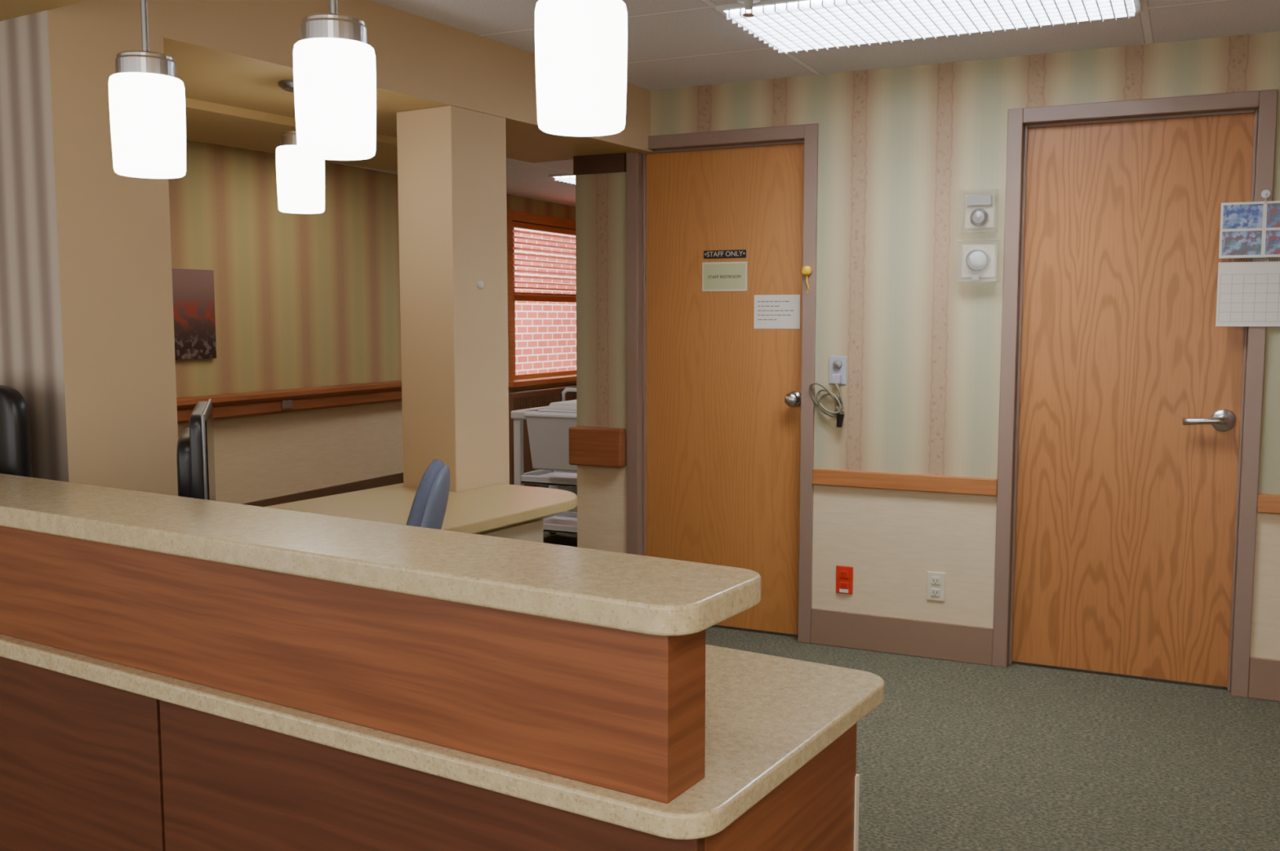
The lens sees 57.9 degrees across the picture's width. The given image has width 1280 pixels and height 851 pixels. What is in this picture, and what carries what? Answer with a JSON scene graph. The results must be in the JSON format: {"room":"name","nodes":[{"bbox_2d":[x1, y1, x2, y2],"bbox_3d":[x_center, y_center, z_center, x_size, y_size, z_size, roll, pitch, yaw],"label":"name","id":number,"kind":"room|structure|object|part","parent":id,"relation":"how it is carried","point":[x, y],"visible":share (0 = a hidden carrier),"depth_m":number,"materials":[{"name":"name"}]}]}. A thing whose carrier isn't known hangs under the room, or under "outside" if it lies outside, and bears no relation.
{"room":"nurses' station","nodes":[
{"label":"nurses' station","id":0,"kind":"room"},
{"bbox_2d":[0,385,32,477],"bbox_3d":[-1.579,0.094,2.788,0.360,0.390,0.130,3,6,32],"label":"computer monitor","id":1,"kind":"object","parent":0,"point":[15,458],"visible":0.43,"depth_m":2.68,"materials":[{"name":"black plastic"}]},
{"bbox_2d":[0,0,88,21],"bbox_3d":[-1.198,-1.044,2.061,4.900,0.260,0.890,3,6,32],"label":"ceiling","id":2,"kind":"structure","parent":0,"point":[9,9],"depth_m":2.68,"materials":[{"name":"paint"}]},
{"bbox_2d":[108,0,186,178],"bbox_3d":[-0.845,-0.668,1.977,0.121,0.473,0.121,3,6,32],"label":"pendant lamp","id":3,"kind":"object","parent":2,"relation":"hanging from","point":[147,97],"visible":1,"depth_m":1.94,"materials":[{"name":"white glass"}]},
{"bbox_3d":[-0.845,-0.759,1.969,0.011,0.259,0.011,3,6,32],"label":"rod","id":4,"kind":"part","parent":3,"relation":"part of","materials":[{"name":"silver metal"}]},
{"bbox_3d":[-0.845,-0.513,1.991,0.121,0.162,0.121,3,6,32],"label":"lamp shade","id":5,"kind":"part","parent":3,"relation":"part of","materials":[{"name":"white glass"}]},
{"bbox_2d":[293,0,376,160],"bbox_3d":[-0.461,-0.646,1.740,0.121,0.473,0.121,3,6,32],"label":"pendant lamp","id":6,"kind":"object","parent":2,"relation":"hanging from","point":[335,72],"visible":1,"depth_m":1.71,"materials":[{"name":"white glass"}]},
{"bbox_3d":[-0.461,-0.738,1.731,0.011,0.259,0.011,3,6,32],"label":"rod","id":7,"kind":"part","parent":6,"relation":"part of","materials":[{"name":"silver metal"}]},
{"bbox_2d":[534,0,627,136],"bbox_3d":[-0.077,-0.624,1.503,0.121,0.473,0.121,3,6,32],"label":"pendant lamp","id":8,"kind":"object","parent":2,"relation":"hanging from","point":[580,46],"visible":1,"depth_m":1.47,"materials":[{"name":"frosted white glass"},{"name":"brushed nickel"}]},
{"bbox_2d":[0,0,177,496],"bbox_3d":[-2.135,-0.126,3.439,1.950,2.340,0.310,3,6,32],"label":"wall","id":9,"kind":"structure","parent":0,"point":[87,338],"depth_m":2.85,"materials":[{"name":"beige paint"}]},
{"bbox_2d":[168,140,576,504],"bbox_3d":[-2.649,-0.369,6.075,0.120,2.340,10.700,3,6,25],"label":"wall","id":10,"kind":"structure","parent":0,"point":[302,300],"depth_m":7.06,"materials":[{"name":"paper"}]},
{"bbox_2d":[171,267,216,359],"bbox_3d":[-2.485,-0.600,6.231,0.025,0.490,0.500,3,6,25],"label":"wall picture","id":11,"kind":"object","parent":10,"relation":"attached to","point":[193,290],"visible":0.56,"depth_m":6.31},
{"bbox_2d":[176,380,401,423],"bbox_3d":[-2.472,-0.078,6.212,0.085,0.135,6.050,3,6,25],"label":"handrail","id":12,"kind":"object","parent":10,"relation":"attached to","point":[230,406],"visible":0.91,"depth_m":6.94,"materials":[{"name":"brown wood"}]},
{"bbox_2d":[241,472,403,506],"bbox_3d":[-2.610,0.658,6.095,0.015,0.290,10.400,3,6,25],"label":"baseboard","id":13,"kind":"structure","parent":10,"relation":"attached to","point":[397,478],"depth_m":7.43,"materials":[{"name":"plastic"}]},
{"bbox_2d":[506,209,576,387],"bbox_3d":[-0.722,-1.074,9.927,0.180,1.405,1.680,3,6,25],"label":"window","id":14,"kind":"structure","parent":10,"relation":"in","point":[512,215],"depth_m":9.45,"materials":[{"name":"orange wood"}]},
{"bbox_3d":[-0.722,-0.397,9.989,0.180,0.045,1.680,3,6,25],"label":"sill","id":15,"kind":"part","parent":14,"relation":"part of","materials":[{"name":"orange wood"}]},
{"bbox_2d":[512,221,576,297],"bbox_3d":[-0.733,-1.400,9.902,0.047,0.580,1.430,3,6,25],"label":"window blind","id":16,"kind":"object","parent":14,"relation":"attached to","point":[515,224],"visible":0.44,"depth_m":9.72,"materials":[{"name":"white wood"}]},
{"bbox_3d":[-0.733,-1.667,9.877,0.047,0.045,1.430,3,6,25],"label":"head rail","id":17,"kind":"part","parent":16,"relation":"part of","materials":[{"name":"orange wood"}]},
{"bbox_3d":[-0.733,-1.122,9.928,0.036,0.020,1.420,3,6,25],"label":"rail","id":18,"kind":"part","parent":16,"relation":"part of","materials":[{"name":"orange wood"}]},
{"bbox_2d":[161,0,653,171],"bbox_3d":[-1.116,-1.237,4.320,1.250,0.290,2.430,3,6,32],"label":"ceiling","id":19,"kind":"structure","parent":0,"point":[234,53],"depth_m":3.84,"materials":[{"name":"beige paint"}]},
{"bbox_2d":[275,79,324,213],"bbox_3d":[-1.050,-0.857,3.576,0.145,0.390,0.145,3,6,32],"label":"pendant lamp","id":20,"kind":"object","parent":19,"relation":"hanging from","point":[300,180],"visible":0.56,"depth_m":3.52,"materials":[{"name":"white glass"}]},
{"bbox_3d":[-1.050,-0.760,3.585,0.145,0.194,0.145,3,6,32],"label":"lamp shade","id":21,"kind":"part","parent":20,"relation":"part of","materials":[{"name":"white glass"}]},
{"bbox_2d":[396,105,509,492],"bbox_3d":[-0.667,-0.066,4.202,0.250,2.080,0.300,3,6,32],"label":"wall pillar","id":22,"kind":"structure","parent":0,"point":[451,160],"depth_m":4.06,"materials":[{"name":"beige paint"}]},
{"bbox_2d":[476,280,483,288],"bbox_3d":[-0.562,-0.497,4.085,0.012,0.028,0.028,3,6,32],"label":"button","id":23,"kind":"object","parent":22,"relation":"attached to","point":[480,284],"visible":1,"depth_m":4.08,"materials":[{"name":"white plastic"}]},
{"bbox_2d":[324,0,1279,206],"bbox_3d":[0.196,-1.363,3.786,7.200,0.060,12.400,3,6,25],"label":"ceiling","id":24,"kind":"structure","parent":0,"point":[672,43],"depth_m":4.08,"materials":[{"name":"paint"}]},
{"bbox_2d":[548,173,575,185],"bbox_3d":[-0.252,-1.706,8.002,0.610,0.032,0.450,3,6,25],"label":"recessed light","id":25,"kind":"object","parent":24,"relation":"in","point":[569,178],"visible":0.23,"depth_m":7.93,"materials":[{"name":"white plastic"}]},
{"bbox_2d":[737,0,760,17],"bbox_3d":[0.333,-1.284,3.544,0.080,0.057,0.080,3,6,25],"label":"sprinkler head","id":26,"kind":"object","parent":24,"relation":"attached to","point":[748,4],"visible":1,"depth_m":3.54},
{"bbox_2d":[715,0,1142,53],"bbox_3d":[0.916,-1.306,3.663,1.210,0.032,0.610,3,6,25],"label":"recessed light","id":27,"kind":"object","parent":24,"relation":"in","point":[786,26],"visible":0.98,"depth_m":3.67,"materials":[{"name":"white plastic"}]},
{"bbox_3d":[0.916,-1.317,3.662,1.174,0.006,0.574,3,6,25],"label":"lamp panel","id":28,"kind":"part","parent":27,"relation":"part of","materials":[{"name":"white plastic"}]},
{"bbox_2d":[533,484,1279,850],"bbox_3d":[0.196,1.026,4.006,7.200,0.060,12.400,3,6,25],"label":"floor","id":29,"kind":"structure","parent":0,"point":[954,756],"depth_m":3.59,"materials":[{"name":"grey carpet"}]},
{"bbox_2d":[264,483,577,542],"bbox_3d":[-0.704,0.630,3.835,0.760,0.760,0.950,3,6,32],"label":"desk","id":30,"kind":"object","parent":29,"relation":"on","point":[514,512],"visible":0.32,"depth_m":3.74,"materials":[{"name":"beige laminate"}]},
{"bbox_3d":[-0.468,0.431,3.575,0.015,0.205,0.550,3,6,32],"label":"drawer","id":31,"kind":"part","parent":30,"relation":"part of","materials":[{"name":"beige laminate"}]},
{"bbox_2d":[405,458,449,529],"bbox_3d":[-0.778,0.590,2.921,0.606,1.009,0.551,0,5,-5],"label":"office chair","id":32,"kind":"object","parent":29,"relation":"on","point":[428,510],"visible":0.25,"depth_m":2.75,"materials":[{"name":"blue fabric"}]},
{"bbox_2d":[0,657,859,850],"bbox_3d":[-0.865,0.784,2.349,2.541,0.727,0.542,3,6,32],"label":"reception desk","id":33,"kind":"object","parent":29,"relation":"on","point":[86,766],"depth_m":1.87,"materials":[{"name":"brown wood"}]},
{"bbox_3d":[-1.450,0.729,2.401,1.485,0.627,0.022,3,6,32],"label":"panel","id":34,"kind":"part","parent":33,"relation":"part of","materials":[{"name":"brown wood"}]},
{"bbox_3d":[-0.369,0.791,1.733,1.045,0.627,0.022,3,6,32],"label":"panel","id":35,"kind":"part","parent":33,"relation":"part of","materials":[{"name":"brown wood"}]},
{"bbox_2d":[0,634,884,839],"bbox_3d":[-0.836,0.403,2.343,2.560,0.033,0.678,3,6,32],"label":"countertop","id":36,"kind":"structure","parent":33,"relation":"on","point":[767,717],"depth_m":1.71,"materials":[{"name":"beige laminate"}]},
{"bbox_2d":[176,399,216,501],"bbox_3d":[-1.032,0.156,2.657,0.240,0.401,0.502,-2,6,-19],"label":"computer monitor","id":37,"kind":"object","parent":36,"relation":"on","point":[195,454],"visible":0.49,"depth_m":2.48,"materials":[{"name":"black plastic"}]},
{"bbox_2d":[0,525,705,804],"bbox_3d":[-1.002,0.298,2.123,2.498,0.217,0.099,3,6,32],"label":"counter panel","id":38,"kind":"object","parent":36,"relation":"on","point":[622,711],"visible":0.72,"depth_m":1.67,"materials":[{"name":"brown wood"}]},
{"bbox_2d":[0,473,760,635],"bbox_3d":[-0.955,0.167,2.155,2.532,0.038,0.265,3,6,32],"label":"counter ledge","id":39,"kind":"object","parent":38,"relation":"on","point":[626,592],"visible":1,"depth_m":1.71,"materials":[{"name":"beige laminate"}]},
{"bbox_3d":[0.207,0.844,1.696,0.022,0.727,0.513,3,6,32],"label":"panel","id":40,"kind":"part","parent":33,"relation":"part of","materials":[{"name":"brown wood"}]},
{"bbox_2d":[508,384,576,486],"bbox_3d":[-0.683,0.061,9.902,0.150,0.780,1.800,3,6,25],"label":"wall panel","id":41,"kind":"object","parent":29,"relation":"on","point":[544,397],"visible":0.3,"depth_m":9.29,"materials":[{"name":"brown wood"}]},
{"bbox_2d":[514,391,576,410],"bbox_3d":[-0.619,-0.225,9.842,0.006,0.120,1.695,3,6,25],"label":"grille","id":42,"kind":"object","parent":41,"relation":"attached to","point":[522,401],"depth_m":9.41,"materials":[{"name":"wood"}]},
{"bbox_2d":[511,406,577,534],"bbox_3d":[-0.325,0.314,6.972,0.770,0.815,0.480,3,6,25],"label":"utility cart","id":43,"kind":"object","parent":29,"relation":"on","point":[566,522],"visible":0.26,"depth_m":6.90,"materials":[{"name":"white plastic"}]},
{"bbox_3d":[-0.725,0.304,6.934,0.050,0.700,0.040,3,6,25],"label":"leg","id":44,"kind":"part","parent":43,"relation":"part of","materials":[{"name":"white plastic"}]},
{"bbox_3d":[-0.325,-0.067,6.937,0.760,0.050,0.480,3,6,25],"label":"frame","id":45,"kind":"part","parent":43,"relation":"part of","materials":[{"name":"white plastic"}]},
{"bbox_2d":[520,469,577,487],"bbox_3d":[-0.325,0.316,6.972,0.720,0.050,0.440,3,6,25],"label":"shelf","id":46,"kind":"object","parent":43,"relation":"attached to","point":[547,477],"depth_m":6.89,"materials":[{"name":"white plastic"}]},
{"bbox_2d":[524,412,577,471],"bbox_3d":[-0.406,0.097,6.653,0.540,0.325,0.128,3,6,25],"label":"storage tote","id":47,"kind":"object","parent":43,"relation":"hanging from","point":[548,433],"visible":0.51,"depth_m":6.64,"materials":[{"name":"grey plastic"}]},
{"bbox_3d":[-0.548,0.270,7.303,0.050,0.700,0.040,3,6,25],"label":"leg","id":48,"kind":"part","parent":43,"relation":"part of","materials":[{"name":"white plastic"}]},
{"bbox_2d":[537,387,576,413],"bbox_3d":[-0.280,-0.156,6.907,0.500,0.132,0.450,3,6,25],"label":"caddy","id":49,"kind":"object","parent":43,"relation":"on","point":[563,406],"visible":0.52,"depth_m":6.81,"materials":[{"name":"white plastic"}]},
{"bbox_3d":[-0.280,-0.115,6.911,0.500,0.050,0.450,3,6,25],"label":"lid","id":50,"kind":"part","parent":49,"relation":"part of","materials":[{"name":"white plastic"}]},
{"bbox_3d":[-0.389,-0.181,6.957,0.184,0.092,0.024,3,6,25],"label":"handle","id":51,"kind":"part","parent":49,"relation":"part of","materials":[{"name":"grey plastic"}]},
{"bbox_2d":[542,511,577,534],"bbox_3d":[-0.325,0.595,6.998,0.720,0.050,0.440,3,6,25],"label":"shelf","id":52,"kind":"object","parent":43,"relation":"attached to","point":[566,522],"depth_m":7.04,"materials":[{"name":"white plastic"}]},
{"bbox_2d":[575,31,1279,660],"bbox_3d":[1.779,-0.209,4.336,4.523,2.340,0.120,3,6,25],"label":"wall","id":53,"kind":"structure","parent":0,"point":[901,150],"depth_m":4.60,"materials":[{"name":"paper"}]},
{"bbox_2d":[568,426,626,467],"bbox_3d":[-0.193,0.096,5.207,0.265,0.173,0.058,3,6,25],"label":"handrail","id":54,"kind":"object","parent":53,"relation":"attached to","point":[595,446],"visible":1,"depth_m":5.18,"materials":[{"name":"brown wood"}]},
{"bbox_2d":[573,152,626,174],"bbox_3d":[-0.178,-1.154,5.108,0.253,0.080,0.020,3,6,25],"label":"trim","id":55,"kind":"structure","parent":53,"relation":"attached to","point":[611,162],"depth_m":5.10,"materials":[{"name":"brown paint"}]},
{"bbox_2d":[626,123,818,643],"bbox_3d":[0.357,-0.174,5.012,0.859,2.145,0.135,3,6,25],"label":"door frame","id":56,"kind":"structure","parent":53,"relation":"attached to","point":[806,134],"depth_m":4.89,"materials":[{"name":"beige paint"}]},
{"bbox_2d":[801,266,811,293],"bbox_3d":[0.679,-0.597,4.728,0.042,0.112,0.030,3,6,25],"label":"hook","id":57,"kind":"object","parent":56,"relation":"attached to","point":[806,270],"visible":1,"depth_m":4.72,"materials":[{"name":"yellow plastic"}]},
{"bbox_2d":[645,143,804,635],"bbox_3d":[0.349,-0.150,4.999,0.745,2.076,0.117,3,6,25],"label":"door","id":58,"kind":"structure","parent":53,"relation":"in","point":[723,393],"depth_m":5.00,"materials":[{"name":"brown wood"}]},
{"bbox_2d":[702,261,747,291],"bbox_3d":[0.362,-0.638,4.961,0.206,0.124,0.005,3,6,25],"label":"door sign","id":59,"kind":"object","parent":58,"relation":"attached to","point":[716,276],"visible":1,"depth_m":4.96,"materials":[{"name":"beige plastic"}]},
{"bbox_2d":[703,249,746,258],"bbox_3d":[0.362,-0.733,4.953,0.194,0.034,0.004,3,6,25],"label":"door sign","id":60,"kind":"object","parent":58,"relation":"attached to","point":[731,253],"visible":1,"depth_m":4.95,"materials":[{"name":"black plastic"}]},
{"bbox_2d":[754,294,799,328],"bbox_3d":[0.576,-0.479,4.875,0.202,0.142,0.003,3,6,25],"label":"paper notice","id":61,"kind":"object","parent":58,"relation":"attached to","point":[771,311],"visible":1,"depth_m":4.87,"materials":[{"name":"grey paper"}]},
{"bbox_2d":[757,301,793,319],"bbox_3d":[0.571,-0.484,4.875,0.158,0.080,0.001,3,6,25],"label":"print","id":62,"kind":"object","parent":61,"relation":"attached to","point":[766,310],"depth_m":4.88,"materials":[{"name":"grey paper"}]},
{"bbox_3d":[0.638,-0.109,4.840,0.066,0.066,0.073,3,6,25],"label":"knob","id":63,"kind":"part","parent":58,"relation":"part of","materials":[{"name":"silver metal"}]},
{"bbox_2d":[808,355,846,427],"bbox_3d":[0.765,-0.139,4.736,0.152,0.289,0.047,3,6,25],"label":"wall jack","id":64,"kind":"object","parent":53,"relation":"attached to","point":[837,365],"visible":1,"depth_m":4.72,"materials":[{"name":"plastic"}]},
{"bbox_3d":[0.761,-0.105,4.738,0.146,0.146,0.034,3,6,25],"label":"cord","id":65,"kind":"part","parent":64,"relation":"part of","materials":[{"name":"beige plastic"}]},
{"bbox_3d":[0.816,-0.021,4.714,0.032,0.057,0.032,3,6,25],"label":"cord","id":66,"kind":"part","parent":64,"relation":"part of","materials":[{"name":"black plastic"}]},
{"bbox_2d":[835,565,853,594],"bbox_3d":[0.845,0.639,4.788,0.072,0.116,0.013,3,6,25],"label":"wall outlet","id":67,"kind":"object","parent":53,"relation":"attached to","point":[844,575],"visible":1,"depth_m":4.79,"materials":[{"name":"red plastic"}]},
{"bbox_2d":[840,570,848,578],"bbox_3d":[0.844,0.615,4.784,0.034,0.030,0.004,3,6,25],"label":"receptacle","id":68,"kind":"object","parent":67,"relation":"attached to","point":[843,574],"depth_m":4.78,"materials":[{"name":"red plastic"}]},
{"bbox_2d":[840,582,848,590],"bbox_3d":[0.844,0.663,4.788,0.034,0.030,0.004,3,6,25],"label":"receptacle","id":69,"kind":"object","parent":67,"relation":"attached to","point":[843,585],"depth_m":4.79,"materials":[{"name":"red plastic"}]},
{"bbox_2d":[810,608,993,666],"bbox_3d":[1.053,0.856,4.708,0.739,0.150,0.012,3,6,25],"label":"baseboard","id":70,"kind":"structure","parent":53,"relation":"attached to","point":[878,633],"depth_m":4.69,"materials":[{"name":"brown plastic"}]},
{"bbox_2d":[812,468,997,496],"bbox_3d":[1.050,0.226,4.646,0.739,0.067,0.022,3,6,25],"label":"trim rail","id":71,"kind":"object","parent":53,"relation":"attached to","point":[835,477],"visible":1,"depth_m":4.63,"materials":[{"name":"brown wood"}]},
{"bbox_2d":[926,571,945,601],"bbox_3d":[1.182,0.644,4.628,0.072,0.116,0.012,3,6,25],"label":"wall outlet","id":72,"kind":"object","parent":53,"relation":"attached to","point":[935,581],"visible":1,"depth_m":4.62,"materials":[{"name":"beige plastic"}]},
{"bbox_2d":[930,588,939,596],"bbox_3d":[1.180,0.668,4.628,0.034,0.030,0.004,3,6,25],"label":"receptacle","id":73,"kind":"object","parent":72,"relation":"attached to","point":[934,592],"depth_m":4.63,"materials":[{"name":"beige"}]},
{"bbox_2d":[931,577,940,585],"bbox_3d":[1.180,0.620,4.623,0.034,0.030,0.004,3,6,25],"label":"receptacle","id":74,"kind":"object","parent":72,"relation":"attached to","point":[935,580],"depth_m":4.62,"materials":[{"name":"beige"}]},
{"bbox_2d":[961,244,995,279],"bbox_3d":[1.290,-0.629,4.428,0.155,0.160,0.068,3,6,25],"label":"thermostat","id":75,"kind":"object","parent":53,"relation":"attached to","point":[978,261],"visible":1,"depth_m":4.43,"materials":[{"name":"beige plastic"}]},
{"bbox_2d":[964,195,995,229],"bbox_3d":[1.292,-0.817,4.416,0.140,0.160,0.056,3,6,25],"label":"thermostat","id":76,"kind":"object","parent":53,"relation":"attached to","point":[980,209],"visible":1,"depth_m":4.42,"materials":[{"name":"beige plastic"}]},
{"bbox_2d":[1012,113,1254,687],"bbox_3d":[1.808,-0.086,4.310,0.778,2.076,0.108,3,6,25],"label":"door","id":77,"kind":"structure","parent":53,"relation":"in","point":[1131,395],"depth_m":4.31,"materials":[{"name":"brown wood"}]},
{"bbox_3d":[2.053,-0.019,4.175,0.174,0.082,0.064,3,6,25],"label":"lever","id":78,"kind":"part","parent":77,"relation":"part of","materials":[{"name":"silver metal"}]},
{"bbox_2d":[991,88,1278,697],"bbox_3d":[1.814,-0.110,4.320,0.892,2.145,0.135,3,6,25],"label":"door frame","id":79,"kind":"structure","parent":53,"relation":"attached to","point":[1264,104],"depth_m":4.21,"materials":[{"name":"beige paint"}]},
{"bbox_2d":[1215,190,1279,326],"bbox_3d":[2.163,-0.581,4.023,0.274,0.471,0.019,3,6,25],"label":"wall calendar","id":80,"kind":"object","parent":53,"relation":"attached to","point":[1248,293],"visible":1,"depth_m":4.04,"materials":[{"name":"white paper"}]},
{"bbox_2d":[1221,231,1262,255],"bbox_3d":[2.104,-0.638,4.050,0.123,0.083,0.001,3,6,25],"label":"photograph","id":81,"kind":"object","parent":80,"relation":"attached to","point":[1233,242],"depth_m":4.05},
{"bbox_2d":[1222,204,1263,229],"bbox_3d":[2.104,-0.730,4.042,0.123,0.083,0.001,3,6,25],"label":"photograph","id":82,"kind":"object","parent":80,"relation":"on","point":[1235,216],"depth_m":4.04},
{"bbox_2d":[1264,230,1279,254],"bbox_3d":[2.226,-0.633,3.992,0.123,0.083,0.001,3,6,25],"label":"photograph","id":83,"kind":"object","parent":80,"relation":"attached to","point":[1272,237],"depth_m":4.01},
{"bbox_2d":[1266,203,1279,227],"bbox_3d":[2.226,-0.725,3.984,0.123,0.083,0.001,3,6,25],"label":"photograph","id":84,"kind":"object","parent":80,"relation":"on","point":[1273,210],"depth_m":4.00},
{"bbox_2d":[1248,657,1279,702],"bbox_3d":[2.991,0.941,3.788,1.773,0.150,0.012,3,6,25],"label":"baseboard","id":85,"kind":"structure","parent":53,"relation":"attached to","point":[1264,673],"depth_m":4.14,"materials":[{"name":"brown plastic"}]},
{"bbox_2d":[1257,493,1279,514],"bbox_3d":[2.989,0.311,3.725,1.773,0.067,0.022,3,6,25],"label":"trim rail","id":86,"kind":"object","parent":53,"relation":"attached to","point":[1267,504],"visible":1,"depth_m":4.08,"materials":[{"name":"brown wood"}]},
{"label":"outside","id":87,"kind":"structure","parent":0,"visible":0},
{"bbox_2d":[514,227,576,374],"bbox_3d":[-2.749,-1.623,10.624,0.200,6.000,11.000,3,6,25],"label":"wall","id":88,"kind":"structure","parent":87,"point":[545,332],"depth_m":13.81,"materials":[{"name":"red brick"}]}
]}

